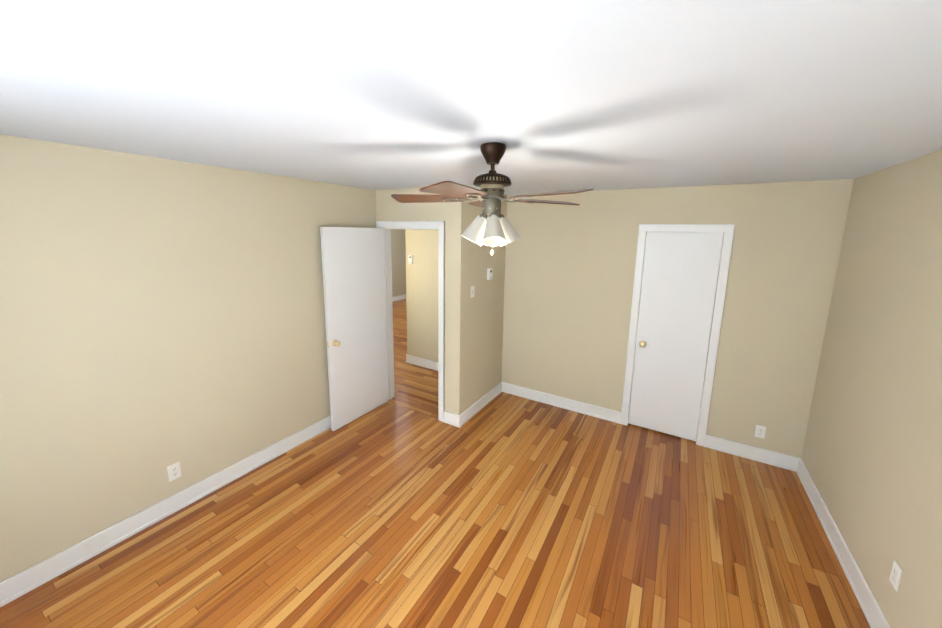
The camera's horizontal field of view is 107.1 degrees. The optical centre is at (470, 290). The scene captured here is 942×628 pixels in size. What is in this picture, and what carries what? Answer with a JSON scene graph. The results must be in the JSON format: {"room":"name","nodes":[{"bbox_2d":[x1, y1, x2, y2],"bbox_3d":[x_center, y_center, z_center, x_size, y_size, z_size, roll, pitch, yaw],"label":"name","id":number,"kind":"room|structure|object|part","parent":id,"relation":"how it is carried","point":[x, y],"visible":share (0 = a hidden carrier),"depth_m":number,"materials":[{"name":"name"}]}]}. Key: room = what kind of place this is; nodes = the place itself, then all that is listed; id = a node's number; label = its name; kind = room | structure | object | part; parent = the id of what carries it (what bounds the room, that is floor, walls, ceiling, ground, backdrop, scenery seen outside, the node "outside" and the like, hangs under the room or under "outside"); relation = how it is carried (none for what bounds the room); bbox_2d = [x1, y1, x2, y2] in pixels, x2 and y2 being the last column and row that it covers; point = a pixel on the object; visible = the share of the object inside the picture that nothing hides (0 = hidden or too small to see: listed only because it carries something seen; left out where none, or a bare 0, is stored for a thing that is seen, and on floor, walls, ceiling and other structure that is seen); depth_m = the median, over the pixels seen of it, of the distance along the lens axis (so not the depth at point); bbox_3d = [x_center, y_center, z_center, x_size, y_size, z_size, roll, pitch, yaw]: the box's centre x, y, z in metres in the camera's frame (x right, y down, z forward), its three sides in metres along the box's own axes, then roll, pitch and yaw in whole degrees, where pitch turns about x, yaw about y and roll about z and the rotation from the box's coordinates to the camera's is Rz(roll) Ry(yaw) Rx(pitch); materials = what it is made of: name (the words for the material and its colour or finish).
{"room":"empty bedroom","nodes":[
{"label":"empty bedroom","id":0,"kind":"room"},
{"bbox_2d":[0,134,375,582],"bbox_3d":[-2.042,0.337,2.505,0.120,2.440,3.600,7,11,30],"label":"wall","id":1,"kind":"structure","parent":0,"point":[158,316],"depth_m":2.24,"materials":[{"name":"paint"}]},
{"bbox_2d":[0,415,330,606],"bbox_3d":[-1.964,1.475,2.724,0.024,0.125,3.454,7,11,30],"label":"baseboard","id":2,"kind":"structure","parent":1,"relation":"attached to","point":[31,578],"depth_m":2.32,"materials":[{"name":"white paint"}]},
{"bbox_2d":[167,462,180,481],"bbox_3d":[-2.100,1.281,2.465,0.007,0.116,0.071,7,11,30],"label":"outlet","id":3,"kind":"object","parent":1,"relation":"attached to","point":[174,471],"visible":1,"depth_m":2.46,"materials":[{"name":"white plastic"}]},
{"bbox_2d":[391,229,405,296],"bbox_3d":[-3.061,-0.862,8.714,0.200,2.720,6.170,7,11,30],"label":"wall","id":4,"kind":"structure","parent":0,"point":[398,250],"depth_m":10.12,"materials":[{"name":"paint"}]},
{"bbox_2d":[392,294,405,301],"bbox_3d":[-2.727,0.360,9.301,0.024,0.125,4.760,7,11,30],"label":"baseboard","id":5,"kind":"structure","parent":4,"relation":"attached to","point":[400,297],"depth_m":10.27,"materials":[{"name":"white paint"}]},
{"bbox_2d":[375,187,450,411],"bbox_3d":[-0.655,0.137,3.826,1.115,2.440,0.120,7,11,30],"label":"wall","id":6,"kind":"structure","parent":0,"point":[389,207],"depth_m":3.56,"materials":[{"name":"paint"}]},
{"bbox_2d":[376,221,444,421],"bbox_3d":[-0.628,0.307,3.836,0.909,2.102,0.162,7,11,30],"label":"door frame","id":7,"kind":"structure","parent":6,"relation":"attached to","point":[388,226],"depth_m":3.67,"materials":[{"name":"white paint"}]},
{"bbox_2d":[320,227,387,430],"bbox_3d":[-1.176,0.360,3.651,0.165,2.018,0.774,7,11,31],"label":"bedroom door","id":8,"kind":"structure","parent":7,"relation":"attached to","point":[353,269],"depth_m":3.58,"materials":[{"name":"white paint"}]},
{"bbox_2d":[405,229,437,361],"bbox_3d":[-1.879,-0.352,5.785,5.295,2.720,0.120,7,11,30],"label":"wall","id":9,"kind":"structure","parent":0,"point":[422,295],"depth_m":5.06,"materials":[{"name":"paint"}]},
{"bbox_2d":[408,255,413,263],"bbox_3d":[-0.876,-0.460,5.067,0.078,0.126,0.028,7,11,30],"label":"thermostat","id":10,"kind":"object","parent":9,"relation":"attached to","point":[410,259],"visible":1,"depth_m":5.06,"materials":[{"name":"white plastic"}]},
{"bbox_2d":[406,354,437,370],"bbox_3d":[-0.336,1.120,4.995,1.569,0.125,0.024,7,11,30],"label":"baseboard","id":11,"kind":"structure","parent":9,"relation":"attached to","point":[422,362],"depth_m":5.22,"materials":[{"name":"white paint"}]},
{"bbox_2d":[0,299,870,627],"bbox_3d":[-0.502,1.148,5.340,8.400,0.050,9.770,7,11,30],"label":"floor","id":12,"kind":"structure","parent":0,"point":[503,510],"depth_m":2.29,"materials":[{"name":"brown wood"}]},
{"bbox_2d":[0,0,941,194],"bbox_3d":[0.220,-0.816,2.058,4.220,0.050,5.490,7,11,30],"label":"ceiling","id":13,"kind":"structure","parent":0,"point":[563,95],"depth_m":1.07,"materials":[{"name":"paint"}]},
{"bbox_2d":[391,142,593,254],"bbox_3d":[0.096,-0.465,1.791,1.057,0.556,1.019,7,11,30],"label":"fan","id":14,"kind":"object","parent":13,"relation":"hanging from","point":[491,225],"visible":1,"depth_m":1.77,"materials":[{"name":"brown wood"}]},
{"bbox_3d":[-0.180,-0.496,1.873,0.490,0.035,0.145,3,10,11],"label":"blade","id":15,"kind":"part","parent":14,"relation":"part of","materials":[{"name":"brown wood"}]},
{"bbox_3d":[-0.034,-0.442,1.563,0.145,0.035,0.490,6,11,29],"label":"blade","id":16,"kind":"part","parent":14,"relation":"part of","materials":[{"name":"brown wood"}]},
{"bbox_3d":[0.377,-0.499,1.941,0.490,0.035,0.145,-4,10,-25],"label":"blade","id":17,"kind":"part","parent":14,"relation":"part of","materials":[{"name":"brown wood"}]},
{"bbox_3d":[0.310,-0.444,1.605,0.145,0.035,0.490,-8,13,-42],"label":"blade","id":18,"kind":"part","parent":14,"relation":"part of","materials":[{"name":"brown wood"}]},
{"bbox_2d":[450,184,506,414],"bbox_3d":[0.098,0.140,3.880,0.120,2.440,0.990,7,11,30],"label":"wall","id":19,"kind":"structure","parent":0,"point":[476,332],"depth_m":3.67,"materials":[{"name":"paint"}]},
{"bbox_2d":[471,286,474,297],"bbox_3d":[0.023,0.009,3.592,0.018,0.116,0.071,7,11,30],"label":"light switch","id":20,"kind":"object","parent":19,"relation":"attached to","point":[472,290],"visible":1,"depth_m":3.59,"materials":[{"name":"white plastic"}]},
{"bbox_2d":[456,382,503,427],"bbox_3d":[0.125,1.291,4.014,0.024,0.125,0.976,7,11,30],"label":"baseboard","id":21,"kind":"structure","parent":19,"relation":"attached to","point":[461,419],"depth_m":3.94,"materials":[{"name":"white paint"}]},
{"bbox_2d":[487,268,492,279],"bbox_3d":[0.210,-0.188,3.861,0.028,0.126,0.078,7,11,30],"label":"thermostat","id":22,"kind":"object","parent":19,"relation":"attached to","point":[489,273],"visible":1,"depth_m":3.84,"materials":[{"name":"white plastic"}]},
{"bbox_2d":[501,179,853,457],"bbox_3d":[1.663,0.212,3.592,3.105,2.440,0.120,7,11,30],"label":"wall","id":23,"kind":"structure","parent":0,"point":[569,280],"depth_m":3.21,"materials":[{"name":"paint"}]},
{"bbox_2d":[504,382,621,423],"bbox_3d":[0.994,1.292,4.091,1.434,0.125,0.024,7,11,30],"label":"baseboard","id":24,"kind":"structure","parent":23,"relation":"attached to","point":[580,407],"depth_m":4.03,"materials":[{"name":"white paint"}]},
{"bbox_2d":[628,232,722,440],"bbox_3d":[1.947,0.451,3.373,0.622,2.010,0.100,7,11,30],"label":"closet door","id":25,"kind":"structure","parent":23,"relation":"in","point":[679,285],"depth_m":3.37,"materials":[{"name":"white paint"}]},
{"bbox_2d":[620,224,734,446],"bbox_3d":[1.974,0.417,3.423,0.750,2.102,0.142,7,11,30],"label":"trim","id":26,"kind":"structure","parent":23,"relation":"attached to","point":[727,230],"depth_m":3.28,"materials":[{"name":"white paint"}]},
{"bbox_2d":[704,434,795,470],"bbox_3d":[2.533,1.469,3.179,0.661,0.125,0.024,7,11,30],"label":"baseboard","id":27,"kind":"structure","parent":23,"relation":"attached to","point":[758,454],"depth_m":3.16,"materials":[{"name":"white paint"}]},
{"bbox_2d":[754,425,765,438],"bbox_3d":[2.590,1.262,3.117,0.071,0.116,0.007,7,11,30],"label":"outlet","id":28,"kind":"object","parent":23,"relation":"attached to","point":[760,431],"visible":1,"depth_m":3.12,"materials":[{"name":"white plastic"}]},
{"bbox_2d":[801,150,941,627],"bbox_3d":[1.724,0.674,0.843,0.120,2.440,4.590,7,11,30],"label":"wall","id":29,"kind":"structure","parent":0,"point":[871,457],"depth_m":1.93,"materials":[{"name":"paint"}]},
{"bbox_2d":[792,457,889,627],"bbox_3d":[1.679,1.801,1.120,0.024,0.125,4.478,7,11,30],"label":"baseboard","id":30,"kind":"structure","parent":29,"relation":"attached to","point":[867,601],"depth_m":2.15,"materials":[{"name":"white paint"}]},
{"bbox_2d":[889,560,902,591],"bbox_3d":[2.077,1.393,1.704,0.007,0.116,0.071,7,11,30],"label":"outlet","id":31,"kind":"object","parent":29,"relation":"attached to","point":[895,575],"visible":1,"depth_m":1.70,"materials":[{"name":"white plastic"}]}
]}

